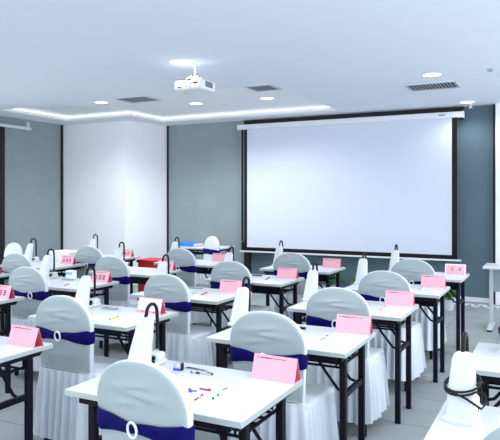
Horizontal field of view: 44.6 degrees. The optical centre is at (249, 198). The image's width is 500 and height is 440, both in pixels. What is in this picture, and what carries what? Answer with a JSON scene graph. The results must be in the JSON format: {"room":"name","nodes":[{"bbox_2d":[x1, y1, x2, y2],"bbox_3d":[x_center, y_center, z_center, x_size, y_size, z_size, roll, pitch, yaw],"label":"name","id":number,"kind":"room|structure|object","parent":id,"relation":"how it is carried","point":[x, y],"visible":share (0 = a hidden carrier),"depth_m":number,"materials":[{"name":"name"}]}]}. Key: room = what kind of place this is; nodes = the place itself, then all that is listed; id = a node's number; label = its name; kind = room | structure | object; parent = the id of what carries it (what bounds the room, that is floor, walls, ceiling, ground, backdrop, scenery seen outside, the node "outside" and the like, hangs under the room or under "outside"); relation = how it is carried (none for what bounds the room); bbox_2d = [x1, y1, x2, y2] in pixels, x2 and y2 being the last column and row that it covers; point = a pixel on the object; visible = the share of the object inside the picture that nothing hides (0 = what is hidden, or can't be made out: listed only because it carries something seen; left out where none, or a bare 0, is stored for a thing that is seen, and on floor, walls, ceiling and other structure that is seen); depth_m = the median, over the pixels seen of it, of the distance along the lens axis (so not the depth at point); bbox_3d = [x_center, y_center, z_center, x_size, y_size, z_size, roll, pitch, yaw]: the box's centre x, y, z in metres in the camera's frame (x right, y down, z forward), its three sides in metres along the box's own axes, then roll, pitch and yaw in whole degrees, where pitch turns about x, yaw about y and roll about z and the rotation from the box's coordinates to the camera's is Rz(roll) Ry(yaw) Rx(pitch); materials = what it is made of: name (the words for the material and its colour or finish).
{"room":"training room","nodes":[
{"label":"training room","id":0,"kind":"room"},
{"bbox_2d":[0,116,60,260],"bbox_3d":[-5.862,0.075,6.989,0.100,2.930,12.360,0,0,27],"label":"wall","id":1,"kind":"structure","parent":0,"point":[33,156],"depth_m":10.87,"materials":[{"name":"grey paint"}]},
{"bbox_2d":[0,127,4,271],"bbox_3d":[-4.146,0.160,10.216,0.040,2.760,0.070,0,0,27],"label":"trim","id":2,"kind":"structure","parent":1,"relation":"attached to","point":[2,129],"depth_m":10.19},
{"bbox_2d":[0,122,30,130],"bbox_3d":[-4.818,-1.275,8.836,0.082,0.150,4.200,0,0,27],"label":"roller blind","id":3,"kind":"object","parent":1,"relation":"attached to","point":[27,128],"visible":1,"depth_m":10.44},
{"bbox_2d":[61,125,62,249],"bbox_3d":[-3.529,0.075,11.445,0.030,2.930,0.040,0,0,27],"label":"trim","id":4,"kind":"structure","parent":1,"relation":"attached to","point":[61,125],"depth_m":11.43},
{"bbox_2d":[26,84,322,115],"bbox_3d":[-1.277,-1.540,9.518,4.730,0.100,2.400,0,0,27],"label":"ceiling","id":5,"kind":"structure","parent":0,"point":[231,99],"depth_m":9.62,"materials":[{"name":"white paint"}]},
{"bbox_2d":[115,96,161,102],"bbox_3d":[-1.687,-1.484,9.075,0.560,0.012,0.500,0,0,27],"label":"ceiling vent","id":6,"kind":"object","parent":5,"relation":"attached to","point":[145,98],"visible":0.62,"depth_m":9.11,"materials":[{"name":"white metal"}]},
{"bbox_2d":[244,85,281,91],"bbox_3d":[0.173,-1.484,8.165,0.380,0.012,0.400,0,0,27],"label":"ceiling vent","id":7,"kind":"object","parent":5,"relation":"attached to","point":[261,88],"visible":0.83,"depth_m":8.17,"materials":[{"name":"white metal"}]},
{"bbox_2d":[0,0,499,113],"bbox_3d":[-1.073,-1.490,4.559,10.840,0.200,12.360,0,0,27],"label":"ceiling","id":8,"kind":"structure","parent":0,"point":[346,56],"depth_m":5.63,"materials":[{"name":"paint"}]},
{"bbox_2d":[3,84,335,121],"bbox_3d":[-1.277,-1.440,9.518,4.710,0.100,2.380,0,0,27],"label":"trim","id":9,"kind":"structure","parent":8,"relation":"attached to","point":[25,108],"depth_m":10.35,"materials":[{"name":"white paint"}]},
{"bbox_2d":[15,106,328,118],"bbox_3d":[-1.264,-1.450,10.277,5.180,0.020,1.429,0,0,1],"label":"light","id":10,"kind":"object","parent":9,"relation":"attached to","point":[320,106],"visible":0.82,"depth_m":10.35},
{"bbox_2d":[169,59,191,64],"bbox_3d":[-0.706,-1.388,6.189,0.230,0.004,0.230,0,0,27],"label":"recessed light","id":11,"kind":"object","parent":8,"relation":"in","point":[177,61],"visible":1,"depth_m":6.20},
{"bbox_2d":[171,60,189,63],"bbox_3d":[-0.706,-1.388,6.189,0.194,0.004,0.194,0,0,-18],"label":"diffuser","id":12,"kind":"object","parent":11,"relation":"attached to","point":[172,61],"depth_m":6.20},
{"bbox_2d":[174,64,214,94],"bbox_3d":[-0.569,-1.235,6.302,0.333,0.310,0.294,0,0,27],"label":"projector","id":13,"kind":"object","parent":8,"relation":"hanging from","point":[197,85],"visible":1,"depth_m":6.22,"materials":[{"name":"white plastic"}]},
{"bbox_2d":[403,80,461,91],"bbox_3d":[2.244,-1.384,7.496,0.620,0.012,0.460,0,0,27],"label":"ceiling vent","id":14,"kind":"object","parent":8,"relation":"in","point":[445,84],"visible":1,"depth_m":7.48,"materials":[{"name":"white metal"}]},
{"bbox_2d":[0,284,499,439],"bbox_3d":[-1.073,1.590,4.559,10.840,0.100,12.360,0,0,27],"label":"floor","id":15,"kind":"structure","parent":0,"point":[428,397],"depth_m":4.86,"materials":[{"name":"grey tile"}]},
{"bbox_2d":[0,272,10,335],"bbox_3d":[-2.997,1.165,6.415,0.830,0.750,0.580,0,0,27],"label":"folding table","id":16,"kind":"object","parent":15,"relation":"on","point":[3,276],"visible":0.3,"depth_m":6.38,"materials":[{"name":"laminate"}]},
{"bbox_2d":[0,296,24,393],"bbox_3d":[-2.325,1.165,4.866,0.830,0.750,0.580,0,0,27],"label":"folding table","id":17,"kind":"object","parent":15,"relation":"on","point":[6,304],"visible":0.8,"depth_m":4.83,"materials":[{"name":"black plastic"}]},
{"bbox_2d":[0,285,14,298],"bbox_3d":[-1.976,0.739,4.880,0.210,0.102,0.068,0,0,30],"label":"name card","id":18,"kind":"object","parent":17,"relation":"on","point":[6,292],"visible":1,"depth_m":4.85,"materials":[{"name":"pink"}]},
{"bbox_2d":[3,243,22,258],"bbox_3d":[-3.274,1.059,7.904,0.528,0.962,0.597,0,0,41],"label":"banquet chair","id":19,"kind":"object","parent":15,"relation":"on","point":[11,248],"visible":0.19,"depth_m":8.04,"materials":[{"name":"white fabric"}]},
{"bbox_2d":[2,253,32,317],"bbox_3d":[-2.391,1.059,6.717,0.528,0.962,0.597,0,0,27],"label":"banquet chair","id":20,"kind":"object","parent":15,"relation":"on","point":[13,261],"visible":0.24,"depth_m":6.49,"materials":[{"name":"white fabric"}]},
{"bbox_2d":[0,336,52,439],"bbox_3d":[-1.581,1.165,3.272,0.830,0.750,0.580,0,0,27],"label":"folding table","id":21,"kind":"object","parent":15,"relation":"on","point":[9,354],"visible":1,"depth_m":3.23,"materials":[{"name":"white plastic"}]},
{"bbox_2d":[0,360,23,377],"bbox_3d":[-1.582,0.864,3.270,0.704,0.097,0.345,0,0,27],"label":"wire shelf","id":22,"kind":"object","parent":21,"relation":"attached to","point":[2,372],"depth_m":3.21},
{"bbox_2d":[7,324,43,348],"bbox_3d":[-1.217,0.739,3.304,0.210,0.102,0.068,0,0,30],"label":"name card","id":23,"kind":"object","parent":21,"relation":"on","point":[24,336],"visible":1,"depth_m":3.28,"materials":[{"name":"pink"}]},
{"bbox_2d":[9,267,48,375],"bbox_3d":[-1.804,1.059,5.421,0.528,0.962,0.597,0,0,27],"label":"banquet chair","id":24,"kind":"object","parent":15,"relation":"on","point":[30,283],"visible":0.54,"depth_m":5.18,"materials":[{"name":"white fabric"}]},
{"bbox_2d":[0,261,85,276],"bbox_3d":[-2.506,1.165,7.383,0.830,0.750,0.580,0,0,27],"label":"folding table","id":25,"kind":"object","parent":15,"relation":"on","point":[59,267],"visible":0.21,"depth_m":7.25,"materials":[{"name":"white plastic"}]},
{"bbox_2d":[24,238,39,261],"bbox_3d":[-2.760,0.642,7.666,0.136,0.295,0.224,0,0,27],"label":"gooseneck stand","id":26,"kind":"object","parent":25,"relation":"on","point":[29,250],"visible":0.85,"depth_m":7.64,"materials":[{"name":"white plastic"}]},
{"bbox_2d":[60,255,76,264],"bbox_3d":[-2.211,0.739,7.423,0.210,0.102,0.068,0,0,30],"label":"name card","id":27,"kind":"object","parent":25,"relation":"on","point":[65,259],"visible":1,"depth_m":7.41,"materials":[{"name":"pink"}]},
{"bbox_2d":[49,250,76,295],"bbox_3d":[-2.378,1.105,7.889,0.340,0.870,0.260,0,0,27],"label":"storage box","id":28,"kind":"object","parent":15,"relation":"on","point":[58,253],"visible":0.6,"depth_m":7.79,"materials":[{"name":"white plastic"}]},
{"bbox_2d":[33,295,122,439],"bbox_3d":[-1.021,1.059,3.869,0.528,0.962,0.597,0,0,27],"label":"banquet chair","id":29,"kind":"object","parent":15,"relation":"on","point":[63,321],"visible":0.77,"depth_m":3.63,"materials":[{"name":"white fabric"}]},
{"bbox_2d":[47,277,118,356],"bbox_3d":[-1.757,1.165,5.786,0.830,0.750,0.580,0,0,27],"label":"folding table","id":30,"kind":"object","parent":15,"relation":"on","point":[56,286],"visible":0.27,"depth_m":5.72,"materials":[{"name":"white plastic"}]},
{"bbox_2d":[39,248,58,279],"bbox_3d":[-2.020,0.642,6.074,0.136,0.295,0.224,0,0,27],"label":"gooseneck stand","id":31,"kind":"object","parent":30,"relation":"on","point":[45,265],"visible":0.89,"depth_m":6.05,"materials":[{"name":"white plastic"}]},
{"bbox_2d":[66,270,76,278],"bbox_3d":[-1.765,0.748,6.025,0.090,0.085,0.062,0,0,27],"label":"carton","id":32,"kind":"object","parent":30,"relation":"on","point":[71,274],"visible":0.89,"depth_m":6.00,"materials":[{"name":"white paper"}]},
{"bbox_2d":[49,290,103,297],"bbox_3d":[-1.758,0.864,5.784,0.704,0.097,0.345,0,0,27],"label":"wire shelf","id":33,"kind":"object","parent":30,"relation":"attached to","point":[52,294],"depth_m":5.72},
{"bbox_2d":[91,271,111,282],"bbox_3d":[-1.417,0.739,5.827,0.210,0.102,0.068,0,0,29],"label":"name card","id":34,"kind":"object","parent":30,"relation":"on","point":[101,276],"visible":0.76,"depth_m":5.80,"materials":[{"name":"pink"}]},
{"bbox_2d":[75,246,102,297],"bbox_3d":[-1.880,1.059,7.702,0.528,0.962,0.597,0,0,27],"label":"banquet chair","id":35,"kind":"object","parent":15,"relation":"on","point":[88,255],"visible":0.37,"depth_m":7.47,"materials":[{"name":"white fabric"}]},
{"bbox_2d":[28,304,178,357],"bbox_3d":[-1.000,1.165,4.194,0.830,0.750,0.580,0,0,27],"label":"folding table","id":36,"kind":"object","parent":15,"relation":"on","point":[128,318],"visible":0.28,"depth_m":4.08,"materials":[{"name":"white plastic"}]},
{"bbox_2d":[75,266,100,308],"bbox_3d":[-1.197,0.642,4.449,0.136,0.295,0.224,0,0,27],"label":"gooseneck stand","id":37,"kind":"object","parent":36,"relation":"on","point":[83,291],"visible":0.85,"depth_m":4.42,"materials":[{"name":"white plastic"}]},
{"bbox_2d":[95,330,155,340],"bbox_3d":[-1.002,0.864,4.192,0.704,0.097,0.345,0,0,27],"label":"wire shelf","id":38,"kind":"object","parent":36,"relation":"attached to","point":[128,337],"depth_m":4.00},
{"bbox_2d":[136,297,165,314],"bbox_3d":[-0.687,0.739,4.237,0.210,0.102,0.068,0,0,30],"label":"name card","id":39,"kind":"object","parent":36,"relation":"on","point":[143,302],"visible":0.85,"depth_m":4.23,"materials":[{"name":"pink paper"}]},
{"bbox_2d":[95,256,137,349],"bbox_3d":[-1.306,1.059,6.402,0.528,0.962,0.597,0,0,27],"label":"banquet chair","id":40,"kind":"object","parent":15,"relation":"on","point":[119,295],"visible":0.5,"depth_m":6.14,"materials":[{"name":"white fabric"}]},
{"bbox_2d":[102,254,139,293],"bbox_3d":[-2.020,1.165,8.341,0.830,0.750,0.580,0,0,27],"label":"folding table","id":41,"kind":"object","parent":15,"relation":"on","point":[127,259],"visible":0.12,"depth_m":8.31,"materials":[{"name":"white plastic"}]},
{"bbox_2d":[89,266,181,283],"bbox_3d":[-1.266,1.165,6.754,0.830,0.750,0.580,0,0,27],"label":"folding table","id":42,"kind":"object","parent":15,"relation":"on","point":[139,275],"visible":0.2,"depth_m":6.65,"materials":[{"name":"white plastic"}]},
{"bbox_2d":[114,242,126,262],"bbox_3d":[-1.512,0.642,7.033,0.136,0.295,0.224,0,0,27],"label":"gooseneck stand","id":43,"kind":"object","parent":42,"relation":"on","point":[118,252],"visible":0.61,"depth_m":7.02,"materials":[{"name":"white plastic"}]},
{"bbox_2d":[131,279,147,283],"bbox_3d":[-1.268,0.864,6.752,0.704,0.097,0.345,0,0,27],"label":"wire shelf","id":44,"kind":"object","parent":42,"relation":"attached to","point":[135,281],"depth_m":6.65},
{"bbox_2d":[97,359,194,439],"bbox_3d":[-0.269,1.059,2.381,0.528,0.962,0.597,0,0,33],"label":"banquet chair","id":45,"kind":"object","parent":15,"relation":"on","point":[138,399],"visible":1,"depth_m":2.15,"materials":[{"name":"white fabric"}]},
{"bbox_2d":[136,257,164,291],"bbox_3d":[-1.319,1.188,8.496,0.410,0.705,0.330,0,0,27],"label":"crate","id":46,"kind":"object","parent":15,"relation":"on","point":[145,262],"visible":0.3,"depth_m":8.40,"materials":[{"name":"plastic"}]},
{"bbox_2d":[144,274,215,366],"bbox_3d":[-0.535,1.059,4.912,0.528,0.962,0.597,0,0,30],"label":"banquet chair","id":47,"kind":"object","parent":15,"relation":"on","point":[186,342],"visible":0.58,"depth_m":4.67,"materials":[{"name":"white fabric"}]},
{"bbox_2d":[130,288,235,366],"bbox_3d":[-0.495,1.165,5.146,0.830,0.750,0.580,0,0,27],"label":"folding table","id":48,"kind":"object","parent":15,"relation":"on","point":[216,299],"visible":0.32,"depth_m":4.91,"materials":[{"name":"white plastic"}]},
{"bbox_2d":[155,254,169,274],"bbox_3d":[-0.781,0.642,5.446,0.136,0.295,0.224,0,0,27],"label":"gooseneck stand","id":49,"kind":"object","parent":48,"relation":"on","point":[162,266],"visible":0.51,"depth_m":5.43,"materials":[{"name":"white plastic"}]},
{"bbox_2d":[191,305,232,312],"bbox_3d":[-0.496,0.864,5.144,0.704,0.097,0.345,0,0,27],"label":"wire shelf","id":50,"kind":"object","parent":48,"relation":"attached to","point":[199,309],"depth_m":4.97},
{"bbox_2d":[219,279,241,292],"bbox_3d":[-0.155,0.739,5.186,0.210,0.102,0.068,0,0,27],"label":"name card","id":51,"kind":"object","parent":48,"relation":"on","point":[231,286],"visible":0.91,"depth_m":5.18,"materials":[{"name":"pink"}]},
{"bbox_2d":[65,360,302,439],"bbox_3d":[-0.270,1.165,2.607,0.830,0.750,0.580,0,0,27],"label":"folding table","id":52,"kind":"object","parent":15,"relation":"on","point":[246,399],"visible":0.48,"depth_m":2.50,"materials":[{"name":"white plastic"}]},
{"bbox_2d":[128,302,166,364],"bbox_3d":[-0.493,0.642,2.875,0.136,0.295,0.224,0,0,27],"label":"gooseneck stand","id":53,"kind":"object","parent":52,"relation":"on","point":[141,346],"visible":0.83,"depth_m":2.85,"materials":[{"name":"white plastic"}]},
{"bbox_2d":[173,362,183,370],"bbox_3d":[-0.330,0.773,2.817,0.041,0.034,0.030,0,0,21],"label":"clear box","id":54,"kind":"object","parent":52,"relation":"on","point":[178,366],"visible":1,"depth_m":2.81,"materials":[{"name":"plastic"}]},
{"bbox_2d":[97,407,275,437],"bbox_3d":[-0.271,0.864,2.605,0.704,0.097,0.345,0,0,27],"label":"wire shelf","id":55,"kind":"object","parent":52,"relation":"attached to","point":[262,418],"depth_m":2.39,"materials":[{"name":"metal"}]},
{"bbox_2d":[251,353,300,384],"bbox_3d":[0.113,0.739,2.676,0.210,0.102,0.068,0,0,29],"label":"name card","id":56,"kind":"object","parent":52,"relation":"on","point":[265,367],"visible":1,"depth_m":2.66,"materials":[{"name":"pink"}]},
{"bbox_2d":[154,259,219,325],"bbox_3d":[-0.700,1.165,7.672,0.830,0.750,0.580,0,0,27],"label":"folding table","id":57,"kind":"object","parent":15,"relation":"on","point":[202,265],"visible":0.18,"depth_m":7.47,"materials":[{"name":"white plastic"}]},
{"bbox_2d":[212,253,224,261],"bbox_3d":[-0.378,0.739,7.721,0.210,0.102,0.068,0,0,27],"label":"name card","id":58,"kind":"object","parent":57,"relation":"on","point":[218,257],"visible":0.92,"depth_m":7.71,"materials":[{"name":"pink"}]},
{"bbox_2d":[165,248,211,324],"bbox_3d":[-0.710,1.059,7.378,0.528,0.962,0.597,0,0,30],"label":"banquet chair","id":59,"kind":"object","parent":15,"relation":"on","point":[185,261],"visible":0.44,"depth_m":7.12,"materials":[{"name":"white fabric"}]},
{"bbox_2d":[180,246,234,255],"bbox_3d":[-0.755,1.165,10.150,0.830,0.750,0.580,0,0,27],"label":"folding table","id":60,"kind":"object","parent":15,"relation":"on","point":[222,248],"visible":0.2,"depth_m":9.97,"materials":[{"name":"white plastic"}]},
{"bbox_2d":[180,242,203,246],"bbox_3d":[-0.982,0.757,10.209,0.370,0.065,0.200,0,0,27],"label":"box","id":61,"kind":"object","parent":60,"relation":"on","point":[187,244],"visible":0.92,"depth_m":10.13,"materials":[{"name":"plastic"}]},
{"bbox_2d":[190,251,226,254],"bbox_3d":[-0.756,0.864,10.147,0.704,0.097,0.345,0,0,27],"label":"wire shelf","id":62,"kind":"object","parent":60,"relation":"attached to","point":[200,253],"depth_m":10.13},
{"bbox_2d":[196,236,219,284],"bbox_3d":[-0.779,1.059,9.353,0.597,0.962,0.528,0,0,-32],"label":"banquet chair","id":63,"kind":"object","parent":15,"relation":"on","point":[211,245],"visible":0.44,"depth_m":9.36,"materials":[{"name":"white fabric"}]},
{"bbox_2d":[211,261,271,350],"bbox_3d":[-0.072,1.059,5.910,0.528,0.962,0.597,0,0,29],"label":"banquet chair","id":64,"kind":"object","parent":15,"relation":"on","point":[228,270],"visible":0.34,"depth_m":5.71,"materials":[{"name":"white fabric"}]},
{"bbox_2d":[204,274,304,322],"bbox_3d":[0.049,1.165,6.086,0.830,0.750,0.580,0,0,27],"label":"folding table","id":65,"kind":"object","parent":15,"relation":"on","point":[274,285],"visible":0.48,"depth_m":5.90,"materials":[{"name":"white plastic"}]},
{"bbox_2d":[224,246,233,260],"bbox_3d":[-0.218,0.642,6.377,0.136,0.295,0.224,0,0,27],"label":"gooseneck stand","id":66,"kind":"object","parent":65,"relation":"on","point":[229,256],"visible":0.41,"depth_m":6.36,"materials":[{"name":"white plastic"}]},
{"bbox_2d":[252,286,292,294],"bbox_3d":[0.048,0.864,6.084,0.704,0.097,0.345,0,0,27],"label":"wire shelf","id":67,"kind":"object","parent":65,"relation":"attached to","point":[254,290],"depth_m":5.92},
{"bbox_2d":[277,267,297,278],"bbox_3d":[0.376,0.739,6.100,0.210,0.102,0.068,0,0,27],"label":"name card","id":68,"kind":"object","parent":65,"relation":"on","point":[290,273],"visible":1,"depth_m":6.08,"materials":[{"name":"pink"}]},
{"bbox_2d":[230,311,338,439],"bbox_3d":[0.193,1.059,3.348,0.528,0.962,0.597,0,0,28],"label":"banquet chair","id":69,"kind":"object","parent":15,"relation":"on","point":[310,409],"visible":0.61,"depth_m":3.12,"materials":[{"name":"white fabric"}]},
{"bbox_2d":[206,324,375,439],"bbox_3d":[0.248,1.165,3.561,0.830,0.750,0.580,0,0,27],"label":"folding table","id":70,"kind":"object","parent":15,"relation":"on","point":[338,347],"visible":0.58,"depth_m":3.41,"materials":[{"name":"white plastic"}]},
{"bbox_2d":[227,276,250,326],"bbox_3d":[-0.046,0.642,3.865,0.136,0.295,0.224,0,0,27],"label":"gooseneck stand","id":71,"kind":"object","parent":70,"relation":"on","point":[242,302],"visible":0.63,"depth_m":3.83,"materials":[{"name":"white plastic"}]},
{"bbox_2d":[226,349,358,368],"bbox_3d":[0.247,0.864,3.559,0.704,0.097,0.345,0,0,27],"label":"wire shelf","id":72,"kind":"object","parent":70,"relation":"attached to","point":[341,364],"depth_m":3.36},
{"bbox_2d":[335,314,372,334],"bbox_3d":[0.615,0.739,3.610,0.210,0.102,0.068,0,0,28],"label":"name card","id":73,"kind":"object","parent":70,"relation":"on","point":[353,324],"visible":1,"depth_m":3.59,"materials":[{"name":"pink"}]},
{"bbox_2d":[273,253,310,324],"bbox_3d":[0.552,1.059,6.793,0.528,0.962,0.597,0,0,27],"label":"banquet chair","id":74,"kind":"object","parent":15,"relation":"on","point":[285,260],"visible":0.32,"depth_m":6.55,"materials":[{"name":"white fabric"}]},
{"bbox_2d":[259,265,344,305],"bbox_3d":[0.607,1.165,7.009,0.830,0.750,0.580,0,0,27],"label":"folding table","id":75,"kind":"object","parent":15,"relation":"on","point":[324,273],"visible":0.28,"depth_m":6.90,"materials":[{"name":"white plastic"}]},
{"bbox_2d":[272,240,282,265],"bbox_3d":[0.353,0.642,7.293,0.136,0.295,0.224,0,0,27],"label":"gooseneck stand","id":76,"kind":"object","parent":75,"relation":"on","point":[279,249],"visible":0.45,"depth_m":7.26,"materials":[{"name":"white plastic"}]},
{"bbox_2d":[270,274,335,281],"bbox_3d":[0.606,0.864,7.007,0.704,0.097,0.345,0,0,27],"label":"wire shelf","id":77,"kind":"object","parent":75,"relation":"attached to","point":[324,279],"depth_m":6.75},
{"bbox_2d":[322,258,341,267],"bbox_3d":[0.947,0.739,7.049,0.210,0.102,0.068,0,0,26],"label":"name card","id":78,"kind":"object","parent":75,"relation":"on","point":[327,262],"visible":1,"depth_m":7.03,"materials":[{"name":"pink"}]},
{"bbox_2d":[319,273,346,287],"bbox_3d":[1.270,1.342,9.743,0.535,0.396,0.546,0,0,27],"label":"potted plant","id":79,"kind":"object","parent":15,"relation":"on","point":[341,274],"visible":0.22,"depth_m":9.68,"materials":[{"name":"green plant"}]},
{"bbox_2d":[306,287,389,436],"bbox_3d":[0.669,1.059,4.207,0.528,0.962,0.597,0,0,25],"label":"banquet chair","id":80,"kind":"object","parent":15,"relation":"on","point":[323,307],"visible":0.56,"depth_m":3.98,"materials":[{"name":"white fabric"}]},
{"bbox_2d":[286,300,418,423],"bbox_3d":[0.766,1.165,4.506,0.830,0.750,0.580,0,0,27],"label":"folding table","id":81,"kind":"object","parent":15,"relation":"on","point":[391,316],"visible":0.52,"depth_m":4.31,"materials":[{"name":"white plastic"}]},
{"bbox_2d":[301,261,317,301],"bbox_3d":[0.494,0.642,4.798,0.136,0.295,0.224,0,0,27],"label":"gooseneck stand","id":82,"kind":"object","parent":81,"relation":"on","point":[311,286],"visible":0.65,"depth_m":4.76,"materials":[{"name":"white plastic"}]},
{"bbox_2d":[301,316,405,330],"bbox_3d":[0.765,0.864,4.503,0.704,0.097,0.345,0,0,27],"label":"wire shelf","id":83,"kind":"object","parent":81,"relation":"attached to","point":[378,326],"depth_m":4.31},
{"bbox_2d":[385,290,414,305],"bbox_3d":[1.120,0.739,4.562,0.210,0.102,0.068,0,0,27],"label":"name card","id":84,"kind":"object","parent":81,"relation":"on","point":[403,298],"visible":1,"depth_m":4.54,"materials":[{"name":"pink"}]},
{"bbox_2d":[358,271,425,390],"bbox_3d":[1.187,1.059,5.137,0.528,0.962,0.597,0,0,27],"label":"banquet chair","id":85,"kind":"object","parent":15,"relation":"on","point":[373,286],"visible":0.36,"depth_m":4.91,"materials":[{"name":"white fabric"}]},
{"bbox_2d":[345,284,449,382],"bbox_3d":[1.311,1.165,5.446,0.830,0.750,0.580,0,0,27],"label":"folding table","id":86,"kind":"object","parent":15,"relation":"on","point":[427,296],"visible":0.48,"depth_m":5.23,"materials":[{"name":"laminate"}]},
{"bbox_2d":[354,251,367,284],"bbox_3d":[1.061,0.642,5.728,0.136,0.295,0.224,0,0,27],"label":"gooseneck stand","id":87,"kind":"object","parent":86,"relation":"on","point":[362,269],"visible":0.62,"depth_m":5.69,"materials":[{"name":"white plastic"}]},
{"bbox_2d":[415,299,439,306],"bbox_3d":[1.310,0.864,5.444,0.704,0.097,0.345,0,0,27],"label":"wire shelf","id":88,"kind":"object","parent":86,"relation":"attached to","point":[420,302],"depth_m":5.25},
{"bbox_2d":[421,275,445,287],"bbox_3d":[1.656,0.739,5.507,0.210,0.102,0.068,0,0,27],"label":"name card","id":89,"kind":"object","parent":86,"relation":"on","point":[426,280],"visible":1,"depth_m":5.49,"materials":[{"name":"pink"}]},
{"bbox_2d":[391,259,446,359],"bbox_3d":[1.675,1.059,6.111,0.528,0.962,0.597,0,0,27],"label":"banquet chair","id":90,"kind":"object","parent":15,"relation":"on","point":[412,270],"visible":0.29,"depth_m":5.86,"materials":[{"name":"white fabric"}]},
{"bbox_2d":[445,290,455,310],"bbox_3d":[2.747,1.367,8.451,0.286,0.346,0.308,0,0,3],"label":"potted plant","id":91,"kind":"object","parent":15,"relation":"on","point":[449,304],"visible":0.52,"depth_m":8.41,"materials":[{"name":"green plant"}]},
{"bbox_2d":[435,272,468,351],"bbox_3d":[1.824,1.165,6.391,0.830,0.750,0.580,0,0,27],"label":"folding table","id":92,"kind":"object","parent":15,"relation":"on","point":[454,281],"visible":0.32,"depth_m":6.14,"materials":[{"name":"laminate"}]},
{"bbox_2d":[388,244,398,270],"bbox_3d":[1.588,0.642,6.666,0.136,0.295,0.224,0,0,27],"label":"gooseneck stand","id":93,"kind":"object","parent":92,"relation":"on","point":[394,258],"visible":0.58,"depth_m":6.63,"materials":[{"name":"white plastic"}]},
{"bbox_2d":[446,284,460,289],"bbox_3d":[1.823,0.864,6.389,0.704,0.097,0.345,0,0,27],"label":"wire shelf","id":94,"kind":"object","parent":92,"relation":"attached to","point":[452,287],"depth_m":6.09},
{"bbox_2d":[445,264,465,274],"bbox_3d":[2.173,0.739,6.449,0.210,0.102,0.068,0,0,26],"label":"name card","id":95,"kind":"object","parent":92,"relation":"on","point":[449,268],"visible":1,"depth_m":6.43,"materials":[{"name":"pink paper"}]},
{"bbox_2d":[423,400,499,439],"bbox_3d":[1.010,1.165,1.958,0.830,0.750,0.580,0,0,27],"label":"folding table","id":96,"kind":"object","parent":15,"relation":"on","point":[490,416],"visible":0.44,"depth_m":2.10,"materials":[{"name":"white laminate"}]},
{"bbox_2d":[441,332,487,426],"bbox_3d":[0.788,0.642,2.220,0.157,0.295,0.224,0,0,27],"label":"gooseneck stand","id":97,"kind":"object","parent":96,"relation":"on","point":[463,406],"visible":1,"depth_m":2.17,"materials":[{"name":"white plastic"}]},
{"bbox_2d":[472,342,499,406],"bbox_3d":[1.501,1.165,2.925,0.830,0.750,0.580,0,0,27],"label":"folding table","id":98,"kind":"object","parent":15,"relation":"on","point":[487,358],"visible":0.7,"depth_m":2.98,"materials":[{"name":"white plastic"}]},
{"bbox_2d":[482,381,499,389],"bbox_3d":[1.500,0.864,2.923,0.704,0.097,0.345,0,0,27],"label":"wire shelf","id":99,"kind":"object","parent":98,"relation":"attached to","point":[483,382],"depth_m":2.93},
{"bbox_2d":[481,424,499,439],"bbox_3d":[0.917,1.059,1.809,0.528,0.962,0.597,0,0,27],"label":"banquet chair","id":100,"kind":"object","parent":15,"relation":"on","point":[493,433],"visible":1,"depth_m":1.66,"materials":[{"name":"white fabric"}]},
{"bbox_2d":[482,263,499,331],"bbox_3d":[3.387,1.163,7.008,1.300,0.755,0.475,0,0,27],"label":"desk","id":101,"kind":"object","parent":15,"relation":"on","point":[494,268],"visible":1,"depth_m":7.24,"materials":[{"name":"white laminate"}]},
{"bbox_2d":[251,105,492,297],"bbox_3d":[1.744,0.075,10.003,10.740,2.930,0.100,0,0,27],"label":"wall","id":102,"kind":"structure","parent":0,"point":[475,131],"depth_m":9.15,"materials":[{"name":"paint"}]},
{"bbox_2d":[63,120,166,284],"bbox_3d":[-2.542,0.075,11.544,1.700,2.930,1.030,0,0,27],"label":"column","id":103,"kind":"structure","parent":102,"relation":"attached to","point":[115,172],"depth_m":11.12,"materials":[{"name":"white paint"}]},
{"bbox_2d":[167,126,168,252],"bbox_3d":[-1.556,0.075,11.593,0.035,2.930,0.050,0,0,27],"label":"trim","id":104,"kind":"structure","parent":102,"relation":"attached to","point":[167,126],"depth_m":11.57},
{"bbox_2d":[0,110,345,125],"bbox_3d":[-1.413,-1.490,9.957,5.350,0.200,3.040,0,0,27],"label":"trim","id":105,"kind":"structure","parent":102,"relation":"attached to","point":[329,112],"depth_m":10.53,"materials":[{"name":"white paint"}]},
{"bbox_2d":[169,121,243,264],"bbox_3d":[-0.911,0.075,11.277,1.870,2.930,0.030,0,0,27],"label":"wall panel","id":106,"kind":"object","parent":102,"relation":"attached to","point":[204,159],"depth_m":11.21,"materials":[{"name":"paint"}]},
{"bbox_2d":[244,120,250,273],"bbox_3d":[-0.044,0.075,10.821,0.110,2.930,0.060,0,0,27],"label":"trim","id":107,"kind":"structure","parent":102,"relation":"attached to","point":[247,255],"depth_m":10.79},
{"bbox_2d":[237,111,464,261],"bbox_3d":[1.494,-0.188,9.924,3.785,2.235,0.163,0,0,27],"label":"projection screen","id":108,"kind":"object","parent":102,"relation":"attached to","point":[347,187],"visible":1,"depth_m":9.80,"materials":[{"name":"fabric"}]},
{"bbox_2d":[250,106,463,123],"bbox_3d":[1.613,-1.295,9.986,3.600,0.190,0.050,0,0,27],"label":"trim","id":109,"kind":"structure","parent":102,"relation":"attached to","point":[447,109],"depth_m":9.85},
{"bbox_2d":[318,287,488,302],"bbox_3d":[1.815,1.505,9.900,4.040,0.070,0.020,0,0,27],"label":"baseboard","id":110,"kind":"structure","parent":102,"relation":"attached to","point":[467,299],"depth_m":9.11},
{"bbox_2d":[493,104,494,303],"bbox_3d":[3.601,0.075,8.977,0.040,2.930,0.050,0,0,27],"label":"trim","id":111,"kind":"structure","parent":102,"relation":"attached to","point":[493,104],"depth_m":8.96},
{"bbox_2d":[495,103,499,304],"bbox_3d":[3.920,0.075,8.754,0.730,2.930,0.160,0,0,27],"label":"wall","id":112,"kind":"structure","parent":102,"relation":"attached to","point":[497,105],"depth_m":8.84,"materials":[{"name":"white paint"}]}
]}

